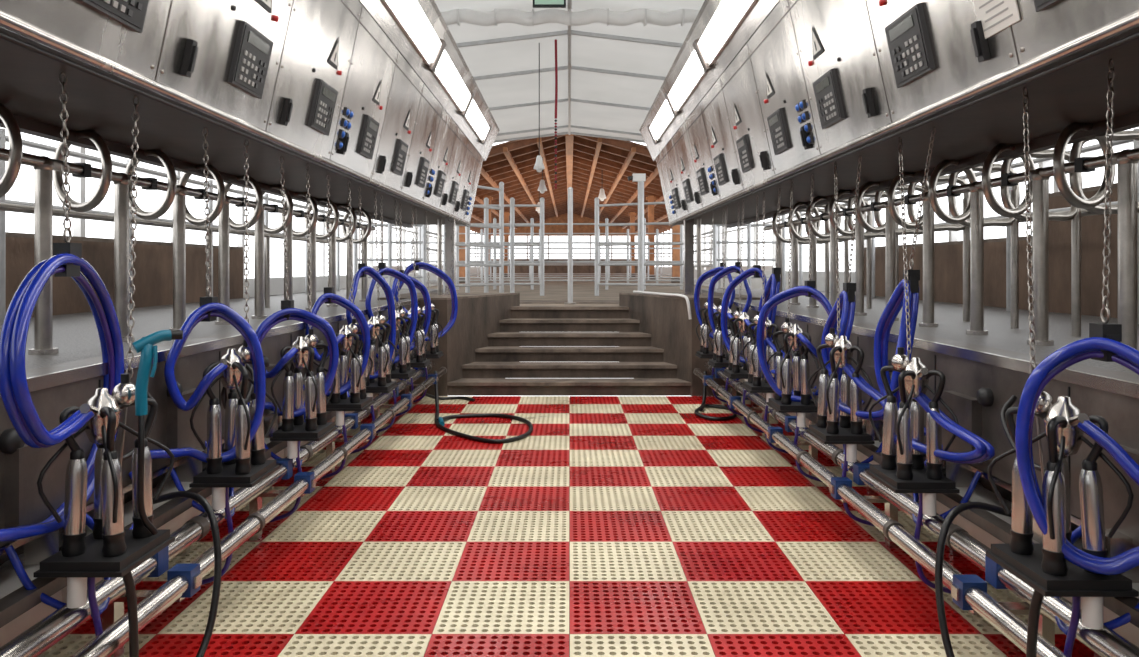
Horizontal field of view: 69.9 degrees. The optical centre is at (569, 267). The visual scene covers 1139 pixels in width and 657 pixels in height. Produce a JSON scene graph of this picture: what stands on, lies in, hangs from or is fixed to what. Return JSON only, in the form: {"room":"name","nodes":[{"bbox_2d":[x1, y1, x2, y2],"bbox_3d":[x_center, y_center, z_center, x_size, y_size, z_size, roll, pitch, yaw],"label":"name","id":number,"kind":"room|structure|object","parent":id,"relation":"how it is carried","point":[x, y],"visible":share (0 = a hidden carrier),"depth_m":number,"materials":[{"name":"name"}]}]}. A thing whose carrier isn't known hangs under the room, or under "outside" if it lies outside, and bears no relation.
{"room":"farm building","nodes":[
{"label":"farm building","id":0,"kind":"room"},
{"bbox_2d":[0,289,442,565],"bbox_3d":[-2.562,0.898,5.000,2.076,1.164,16.000,0,0,0],"label":"wall","id":1,"kind":"structure","parent":0,"point":[70,377],"depth_m":3.37,"materials":[{"name":"metal"}]},
{"bbox_2d":[0,128,351,323],"bbox_3d":[-3.350,-0.245,5.750,0.047,1.150,13.500,0,0,0],"label":"fence","id":2,"kind":"object","parent":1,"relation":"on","point":[4,138],"visible":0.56,"depth_m":6.02,"materials":[{"name":"grey metal"}]},
{"bbox_2d":[0,104,375,354],"bbox_3d":[-2.191,-0.125,3.450,0.657,0.910,9.900,0,0,0],"label":"rail","id":3,"kind":"object","parent":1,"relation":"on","point":[47,171],"visible":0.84,"depth_m":4.17,"materials":[{"name":"grey metal"}]},
{"bbox_2d":[353,215,426,290],"bbox_3d":[-2.600,-0.320,11.800,1.059,1.300,0.059,0,0,0],"label":"gate","id":4,"kind":"object","parent":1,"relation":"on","point":[389,242],"visible":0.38,"depth_m":11.78,"materials":[{"name":"grey metal"}]},
{"bbox_2d":[6,232,442,316],"bbox_3d":[-3.681,-1.090,10.500,0.158,4.840,27.000,0,0,0],"label":"wall","id":5,"kind":"structure","parent":0,"point":[153,264],"depth_m":6.94,"materials":[{"name":"concrete"}]},
{"bbox_2d":[6,142,442,278],"bbox_3d":[-3.670,-0.650,10.500,0.060,1.540,27.000,0,0,0],"label":"window","id":6,"kind":"structure","parent":5,"relation":"in","point":[79,184],"depth_m":9.07,"materials":[{"name":"white paint"}]},
{"bbox_2d":[0,0,482,227],"bbox_3d":[-1.610,-0.995,4.050,0.980,0.950,13.100,0,0,0],"label":"control panel","id":7,"kind":"object","parent":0,"point":[319,84],"visible":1,"depth_m":3.47,"materials":[{"name":"metal"}]},
{"bbox_2d":[0,72,221,656],"bbox_3d":[-1.377,0.382,2.432,0.454,1.886,1.095,0,0,0],"label":"cluster","id":8,"kind":"object","parent":7,"relation":"hanging from","point":[49,483],"visible":0.94,"depth_m":2.30,"materials":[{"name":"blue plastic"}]},
{"bbox_2d":[132,330,182,534],"bbox_3d":[-1.226,0.490,2.429,0.064,0.609,0.139,0,0,40],"label":"gun","id":9,"kind":"object","parent":8,"relation":"on","point":[144,345],"visible":1,"depth_m":2.38,"materials":[{"name":"teal plastic"}]},
{"bbox_2d":[150,127,279,584],"bbox_3d":[-1.412,0.377,3.430,0.384,1.884,0.918,0,0,0],"label":"cluster","id":10,"kind":"object","parent":7,"relation":"hanging from","point":[201,462],"visible":0.97,"depth_m":3.24,"materials":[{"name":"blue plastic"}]},
{"bbox_2d":[247,157,338,522],"bbox_3d":[-1.401,0.377,4.319,0.406,1.884,0.820,0,0,0],"label":"cluster","id":11,"kind":"object","parent":7,"relation":"hanging from","point":[290,425],"visible":0.91,"depth_m":4.11,"materials":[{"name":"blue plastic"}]},
{"bbox_2d":[303,175,374,479],"bbox_3d":[-1.412,0.377,5.103,0.384,1.884,0.912,0,0,0],"label":"cluster","id":12,"kind":"object","parent":7,"relation":"hanging from","point":[340,401],"visible":0.77,"depth_m":4.93,"materials":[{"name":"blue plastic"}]},
{"bbox_2d":[340,187,397,453],"bbox_3d":[-1.412,0.377,5.848,0.384,1.884,0.822,0,0,0],"label":"cluster","id":13,"kind":"object","parent":7,"relation":"hanging from","point":[384,384],"visible":0.66,"depth_m":5.70,"materials":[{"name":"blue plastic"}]},
{"bbox_2d":[365,195,417,432],"bbox_3d":[-1.405,0.377,6.521,0.398,1.884,0.876,0,0,0],"label":"cluster","id":14,"kind":"object","parent":7,"relation":"hanging from","point":[404,371],"visible":0.66,"depth_m":6.36,"materials":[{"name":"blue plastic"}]},
{"bbox_2d":[391,203,430,416],"bbox_3d":[-1.409,0.377,7.226,0.398,1.884,0.868,0,0,0],"label":"cluster","id":15,"kind":"object","parent":7,"relation":"hanging from","point":[420,361],"visible":0.44,"depth_m":7.06,"materials":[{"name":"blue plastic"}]},
{"bbox_2d":[394,209,457,402],"bbox_3d":[-1.355,0.377,7.904,0.506,1.884,0.860,0,0,7],"label":"cluster","id":16,"kind":"object","parent":7,"relation":"hanging from","point":[434,352],"visible":0.57,"depth_m":7.80,"materials":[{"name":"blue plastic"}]},
{"bbox_2d":[359,0,499,160],"bbox_3d":[-1.140,-1.650,4.200,0.420,0.440,13.400,0,0,0],"label":"light fixture","id":17,"kind":"object","parent":7,"relation":"on","point":[417,29],"visible":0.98,"depth_m":6.25,"materials":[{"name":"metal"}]},
{"bbox_2d":[358,216,483,276],"bbox_3d":[-6.275,-0.870,42.075,0.150,3.200,36.150,0,0,0],"label":"wall","id":18,"kind":"structure","parent":0,"point":[472,269],"depth_m":30.08,"materials":[{"name":"white paint"}]},
{"bbox_2d":[491,213,647,272],"bbox_3d":[0.000,-1.970,60.100,12.500,5.400,0.200,0,0,0],"label":"wall","id":19,"kind":"structure","parent":0,"point":[563,218],"depth_m":60.01,"materials":[{"name":"brown wood"}]},
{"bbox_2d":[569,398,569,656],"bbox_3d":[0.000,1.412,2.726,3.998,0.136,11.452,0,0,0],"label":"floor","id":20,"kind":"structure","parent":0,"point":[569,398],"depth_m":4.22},
{"bbox_2d":[45,396,1093,656],"bbox_3d":[0.000,1.337,3.962,3.998,0.013,8.998,0,0,0],"label":"floor mat","id":21,"kind":"object","parent":20,"relation":"on","point":[691,535],"visible":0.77,"depth_m":3.74,"materials":[{"name":"multicoloured plastic"}]},
{"bbox_2d":[0,367,399,656],"bbox_3d":[-1.800,1.143,2.950,0.270,0.375,10.900,0,0,0],"label":"pipe","id":22,"kind":"object","parent":21,"relation":"on","point":[9,581],"visible":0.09,"depth_m":2.69,"materials":[{"name":"plastic"}]},
{"bbox_2d":[0,358,446,656],"bbox_3d":[-1.405,1.050,3.940,0.310,0.560,8.880,0,0,0],"label":"metal pipes","id":23,"kind":"object","parent":21,"relation":"on","point":[183,580],"visible":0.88,"depth_m":2.85,"materials":[{"name":"metal"}]},
{"bbox_2d":[421,392,474,401],"bbox_3d":[-1.219,1.275,8.147,0.533,0.118,0.217,0,0,-12],"label":"hose","id":24,"kind":"object","parent":21,"relation":"on","point":[426,394],"visible":0.88,"depth_m":8.19,"materials":[{"name":"black rubber"}]},
{"bbox_2d":[434,371,532,443],"bbox_3d":[-0.843,1.164,7.070,0.762,0.337,1.913,0,0,-30],"label":"hose","id":25,"kind":"object","parent":21,"relation":"on","point":[439,421],"visible":0.99,"depth_m":6.89,"materials":[{"name":"black rubber"}]},
{"bbox_2d":[694,371,736,420],"bbox_3d":[1.329,1.185,7.595,0.390,0.326,1.040,0,0,0],"label":"hose","id":26,"kind":"object","parent":21,"relation":"on","point":[703,405],"visible":0.92,"depth_m":7.47,"materials":[{"name":"black rubber"}]},
{"bbox_2d":[693,358,1138,656],"bbox_3d":[1.405,1.050,3.925,0.310,0.560,8.850,0,0,0],"label":"metal pipes","id":27,"kind":"object","parent":21,"relation":"on","point":[968,592],"visible":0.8,"depth_m":2.92,"materials":[{"name":"metal"}]},
{"bbox_2d":[738,367,1138,656],"bbox_3d":[1.800,1.143,2.950,0.270,0.375,10.900,0,0,0],"label":"pipe","id":28,"kind":"object","parent":21,"relation":"on","point":[1129,631],"visible":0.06,"depth_m":3.40,"materials":[{"name":"plastic"}]},
{"bbox_2d":[378,293,760,395],"bbox_3d":[0.000,0.820,9.354,3.996,1.020,1.793,0,0,0],"label":"staircase","id":29,"kind":"structure","parent":20,"relation":"on","point":[646,344],"depth_m":8.92,"materials":[{"name":"concrete"}]},
{"bbox_2d":[438,218,457,294],"bbox_3d":[-1.392,-0.126,9.300,0.225,0.872,0.180,0,0,0],"label":"support post","id":30,"kind":"object","parent":29,"relation":"on","point":[449,224],"visible":0.69,"depth_m":9.24,"materials":[{"name":"metal"}]},
{"bbox_2d":[633,290,691,318],"bbox_3d":[1.017,0.403,9.255,0.059,0.258,1.746,0,0,-15],"label":"handrail","id":31,"kind":"object","parent":29,"relation":"on","point":[634,291],"visible":0.98,"depth_m":8.80,"materials":[{"name":"metal"}]},
{"bbox_2d":[682,218,700,294],"bbox_3d":[1.392,-0.126,9.300,0.225,0.872,0.180,0,0,0],"label":"support post","id":32,"kind":"object","parent":29,"relation":"on","point":[689,224],"visible":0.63,"depth_m":9.24,"materials":[{"name":"metal"}]},
{"bbox_2d":[434,0,704,139],"bbox_3d":[0.000,-3.770,10.400,7.800,0.460,27.200,0,0,0],"label":"ceiling","id":33,"kind":"structure","parent":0,"point":[589,52],"depth_m":15.55,"materials":[{"name":"white fabric"}]},
{"bbox_2d":[416,274,723,305],"bbox_3d":[0.000,0.576,35.126,14.000,0.199,49.749,0,0,0],"label":"floor","id":34,"kind":"structure","parent":0,"point":[553,290],"depth_m":18.92,"materials":[{"name":"grey concrete"}]},
{"bbox_2d":[421,226,442,283],"bbox_3d":[-2.605,-0.319,16.150,0.085,1.588,3.385,0,0,0],"label":"railing","id":35,"kind":"object","parent":34,"relation":"on","point":[428,232],"visible":0.02,"depth_m":15.24,"materials":[{"name":"grey metal"}]},
{"bbox_2d":[459,226,464,282],"bbox_3d":[-3.400,-1.266,26.000,0.400,3.483,0.300,0,0,0],"label":"timber post","id":36,"kind":"object","parent":34,"relation":"on","point":[461,228],"visible":0.17,"depth_m":25.88,"materials":[{"name":"brown wood"}]},
{"bbox_2d":[443,182,503,292],"bbox_3d":[-1.525,-0.494,13.150,0.086,1.938,1.584,0,0,30],"label":"gate","id":37,"kind":"object","parent":34,"relation":"on","point":[500,189],"visible":0.48,"depth_m":13.60,"materials":[{"name":"grey metal"}]},
{"bbox_2d":[483,196,492,278],"bbox_3d":[-3.400,-1.266,34.000,0.400,3.483,0.300,0,0,0],"label":"metal post","id":38,"kind":"object","parent":34,"relation":"on","point":[490,198],"visible":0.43,"depth_m":33.88,"materials":[{"name":"grey metal"}]},
{"bbox_2d":[465,197,544,295],"bbox_3d":[-1.110,-0.369,14.000,1.365,1.688,0.085,0,0,0],"label":"gate","id":39,"kind":"object","parent":34,"relation":"on","point":[512,205],"visible":0.77,"depth_m":13.97,"materials":[{"name":"grey metal"}]},
{"bbox_2d":[504,212,509,276],"bbox_3d":[-3.400,-1.266,44.000,0.400,3.483,0.300,0,0,0],"label":"timber post","id":40,"kind":"object","parent":34,"relation":"on","point":[506,214],"visible":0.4,"depth_m":43.88,"materials":[{"name":"brown wood"}]},
{"bbox_2d":[411,239,721,279],"bbox_3d":[0.000,-0.316,31.000,12.075,1.583,0.075,0,0,0],"label":"railing","id":41,"kind":"object","parent":34,"relation":"on","point":[412,253],"visible":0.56,"depth_m":30.98,"materials":[{"name":"grey metal"}]},
{"bbox_2d":[418,218,720,289],"bbox_3d":[0.000,-0.316,18.000,6.675,1.583,0.075,0,0,0],"label":"railing","id":42,"kind":"object","parent":34,"relation":"on","point":[457,261],"visible":0.48,"depth_m":17.98,"materials":[{"name":"grey metal"}]},
{"bbox_2d":[455,229,683,282],"bbox_3d":[0.000,-0.316,23.000,6.675,1.583,0.075,0,0,0],"label":"railing","id":43,"kind":"object","parent":34,"relation":"on","point":[481,233],"visible":0.29,"depth_m":22.98,"materials":[{"name":"grey metal"}]},
{"bbox_2d":[455,246,683,276],"bbox_3d":[0.000,-0.316,40.000,12.075,1.583,0.075,0,0,0],"label":"railing","id":44,"kind":"object","parent":34,"relation":"on","point":[477,256],"visible":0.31,"depth_m":39.98,"materials":[{"name":"grey metal"}]},
{"bbox_2d":[564,187,575,303],"bbox_3d":[0.010,-0.295,10.700,0.159,1.541,0.159,0,0,0],"label":"gate post","id":45,"kind":"object","parent":34,"relation":"on","point":[570,189],"visible":0.99,"depth_m":10.67,"materials":[{"name":"grey metal"}]},
{"bbox_2d":[629,212,635,276],"bbox_3d":[3.400,-1.266,44.000,0.400,3.483,0.300,0,0,0],"label":"timber post","id":46,"kind":"object","parent":34,"relation":"on","point":[632,215],"visible":0.71,"depth_m":43.88,"materials":[{"name":"brown wood"}]},
{"bbox_2d":[627,173,645,290],"bbox_3d":[1.058,-0.507,12.900,0.283,1.965,0.120,0,0,0],"label":"post","id":47,"kind":"object","parent":34,"relation":"on","point":[640,178],"visible":0.79,"depth_m":12.86,"materials":[{"name":"grey metal"}]},
{"bbox_2d":[594,197,683,295],"bbox_3d":[1.185,-0.369,13.600,1.725,1.688,0.084,0,0,29],"label":"gate","id":48,"kind":"object","parent":34,"relation":"on","point":[597,205],"visible":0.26,"depth_m":13.75,"materials":[{"name":"grey metal"}]},
{"bbox_2d":[646,196,655,278],"bbox_3d":[3.400,-1.266,34.000,0.400,3.483,0.300,0,0,0],"label":"timber post","id":49,"kind":"object","parent":34,"relation":"on","point":[649,198],"visible":0.64,"depth_m":33.88,"materials":[{"name":"brown wood"}]},
{"bbox_2d":[671,225,679,282],"bbox_3d":[3.400,-1.266,26.000,0.400,3.483,0.300,0,0,0],"label":"timber post","id":50,"kind":"object","parent":34,"relation":"on","point":[675,229],"visible":0.33,"depth_m":25.88,"materials":[{"name":"brown wood"}]},
{"bbox_2d":[694,226,717,288],"bbox_3d":[2.605,-0.319,16.150,0.088,1.588,3.385,0,0,0],"label":"railing","id":51,"kind":"object","parent":34,"relation":"on","point":[709,232],"visible":0.04,"depth_m":15.26,"materials":[{"name":"grey metal"}]},
{"bbox_2d":[470,134,683,235],"bbox_3d":[0.000,-3.279,42.000,12.400,1.983,36.000,0,0,0],"label":"ceiling","id":52,"kind":"structure","parent":0,"point":[585,164],"depth_m":32.60,"materials":[{"name":"brown wood"}]},
{"bbox_2d":[536,191,539,212],"bbox_3d":[-1.300,-2.966,35.000,0.320,1.208,0.320,0,0,0],"label":"pendant lamp","id":53,"kind":"object","parent":52,"relation":"hanging from","point":[537,208],"visible":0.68,"depth_m":34.94,"materials":[{"name":"grey"}]},
{"bbox_2d":[533,43,544,171],"bbox_3d":[-0.520,-2.755,14.000,0.200,2.230,0.200,0,0,0],"label":"pendant lamp","id":54,"kind":"object","parent":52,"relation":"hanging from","point":[539,166],"visible":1,"depth_m":13.99,"materials":[{"name":"grey"}]},
{"bbox_2d":[538,157,546,193],"bbox_3d":[-0.900,-3.066,27.000,0.320,1.208,0.320,0,0,0],"label":"pendant lamp","id":55,"kind":"object","parent":52,"relation":"hanging from","point":[542,188],"visible":0.95,"depth_m":26.93,"materials":[{"name":"grey"}]},
{"bbox_2d":[533,0,565,7],"bbox_3d":[-0.285,-3.820,11.525,0.470,0.260,0.070,0,0,0],"label":"exit sign","id":56,"kind":"object","parent":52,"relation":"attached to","point":[536,3],"visible":1,"depth_m":11.50,"materials":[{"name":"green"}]},
{"bbox_2d":[554,39,557,188],"bbox_3d":[-0.232,-2.640,14.001,0.054,2.560,0.048,0,0,-22],"label":"rope","id":57,"kind":"object","parent":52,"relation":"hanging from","point":[556,65],"visible":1,"depth_m":13.98,"materials":[{"name":"red"}]},
{"bbox_2d":[456,0,682,142],"bbox_3d":[0.000,-3.750,10.500,7.182,0.486,27.000,0,0,0],"label":"rafters","id":58,"kind":"object","parent":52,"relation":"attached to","point":[569,32],"visible":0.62,"depth_m":16.07,"materials":[{"name":"grey metal"}]},
{"bbox_2d":[440,8,699,25],"bbox_3d":[0.001,-3.690,12.000,4.837,0.258,0.248,0,0,0],"label":"curtain","id":59,"kind":"object","parent":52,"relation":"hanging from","point":[456,16],"visible":0.81,"depth_m":11.92,"materials":[{"name":"white fabric"}]},
{"bbox_2d":[598,188,605,200],"bbox_3d":[1.200,-3.041,30.000,0.320,1.158,0.320,0,0,0],"label":"pendant lamp","id":60,"kind":"object","parent":52,"relation":"hanging from","point":[602,196],"visible":0.96,"depth_m":29.92,"materials":[{"name":"grey"}]},
{"bbox_2d":[654,216,781,276],"bbox_3d":[6.275,-0.870,42.075,0.150,3.200,36.150,0,0,0],"label":"wall","id":61,"kind":"structure","parent":0,"point":[668,269],"depth_m":37.71,"materials":[{"name":"white paint"}]},
{"bbox_2d":[656,0,1138,227],"bbox_3d":[1.610,-0.995,4.050,0.980,0.950,13.100,0,0,0],"label":"control panel","id":62,"kind":"object","parent":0,"point":[819,84],"visible":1,"depth_m":3.49,"materials":[{"name":"metal"}]},
{"bbox_2d":[639,0,779,160],"bbox_3d":[1.140,-1.650,4.200,0.420,0.440,13.400,0,0,0],"label":"light fixture","id":63,"kind":"object","parent":62,"relation":"on","point":[721,29],"visible":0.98,"depth_m":6.25,"materials":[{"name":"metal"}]},
{"bbox_2d":[694,210,734,402],"bbox_3d":[1.402,0.378,7.933,0.404,1.880,0.852,0,0,0],"label":"cluster","id":64,"kind":"object","parent":62,"relation":"hanging from","point":[704,352],"visible":0.5,"depth_m":7.76,"materials":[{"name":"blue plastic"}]},
{"bbox_2d":[708,203,754,416],"bbox_3d":[1.405,0.377,7.230,0.414,1.884,0.860,0,0,0],"label":"cluster","id":65,"kind":"object","parent":62,"relation":"hanging from","point":[717,361],"visible":0.56,"depth_m":7.04,"materials":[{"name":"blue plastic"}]},
{"bbox_2d":[721,195,773,432],"bbox_3d":[1.404,0.378,6.521,0.401,1.880,0.876,0,0,0],"label":"cluster","id":66,"kind":"object","parent":62,"relation":"hanging from","point":[732,344],"visible":0.75,"depth_m":6.36,"materials":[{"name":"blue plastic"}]},
{"bbox_2d":[741,187,795,453],"bbox_3d":[1.412,0.377,5.775,0.384,1.884,0.967,0,0,0],"label":"cluster","id":67,"kind":"object","parent":62,"relation":"hanging from","point":[754,384],"visible":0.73,"depth_m":5.68,"materials":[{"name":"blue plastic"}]},
{"bbox_2d":[756,174,836,481],"bbox_3d":[1.377,0.378,5.081,0.454,1.880,0.856,0,0,0],"label":"cluster","id":68,"kind":"object","parent":62,"relation":"hanging from","point":[801,402],"visible":0.88,"depth_m":4.90,"materials":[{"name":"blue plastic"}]},
{"bbox_2d":[806,156,891,526],"bbox_3d":[1.412,0.377,4.178,0.384,1.884,0.962,0,0,0],"label":"cluster","id":69,"kind":"object","parent":62,"relation":"hanging from","point":[840,396],"visible":0.93,"depth_m":4.04,"materials":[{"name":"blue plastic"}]},
{"bbox_2d":[866,127,994,593],"bbox_3d":[1.412,0.377,3.328,0.384,1.883,0.962,0,0,0],"label":"cluster","id":70,"kind":"object","parent":62,"relation":"hanging from","point":[947,466],"visible":0.98,"depth_m":3.16,"materials":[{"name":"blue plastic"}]},
{"bbox_2d":[935,59,1138,656],"bbox_3d":[1.377,0.381,2.352,0.454,1.886,0.994,0,0,0],"label":"cluster","id":71,"kind":"object","parent":62,"relation":"hanging from","point":[1107,563],"visible":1,"depth_m":2.17,"materials":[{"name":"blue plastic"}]},
{"bbox_2d":[694,183,1117,317],"bbox_3d":[3.681,-1.090,10.500,0.158,4.840,27.000,0,0,0],"label":"wall","id":72,"kind":"structure","parent":0,"point":[948,256],"depth_m":6.42,"materials":[{"name":"concrete"}]},
{"bbox_2d":[694,142,1132,271],"bbox_3d":[3.670,-0.685,10.500,0.060,1.470,27.000,0,0,0],"label":"window","id":73,"kind":"structure","parent":72,"relation":"in","point":[952,235],"depth_m":14.57,"materials":[{"name":"white paint"}]},
{"bbox_2d":[701,289,1138,538],"bbox_3d":[2.562,0.898,5.000,2.076,1.164,16.000,0,0,0],"label":"wall","id":74,"kind":"structure","parent":0,"point":[994,367],"depth_m":3.19,"materials":[{"name":"metal"}]},
{"bbox_2d":[713,215,785,290],"bbox_3d":[2.600,-0.320,11.800,1.059,1.300,0.059,0,0,0],"label":"gate","id":75,"kind":"object","parent":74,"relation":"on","point":[748,242],"visible":0.52,"depth_m":11.78,"materials":[{"name":"grey metal"}]},
{"bbox_2d":[765,123,1138,349],"bbox_3d":[2.190,-0.125,3.450,0.655,0.910,9.900,0,0,0],"label":"rail","id":76,"kind":"object","parent":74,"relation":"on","point":[971,221],"visible":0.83,"depth_m":4.02,"materials":[{"name":"silver metal"}]},
{"bbox_2d":[787,128,1138,323],"bbox_3d":[3.350,-0.245,5.750,0.047,1.150,13.500,0,0,0],"label":"fence","id":77,"kind":"object","parent":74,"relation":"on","point":[1135,142],"visible":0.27,"depth_m":6.19,"materials":[{"name":"grey metal"}]}
]}

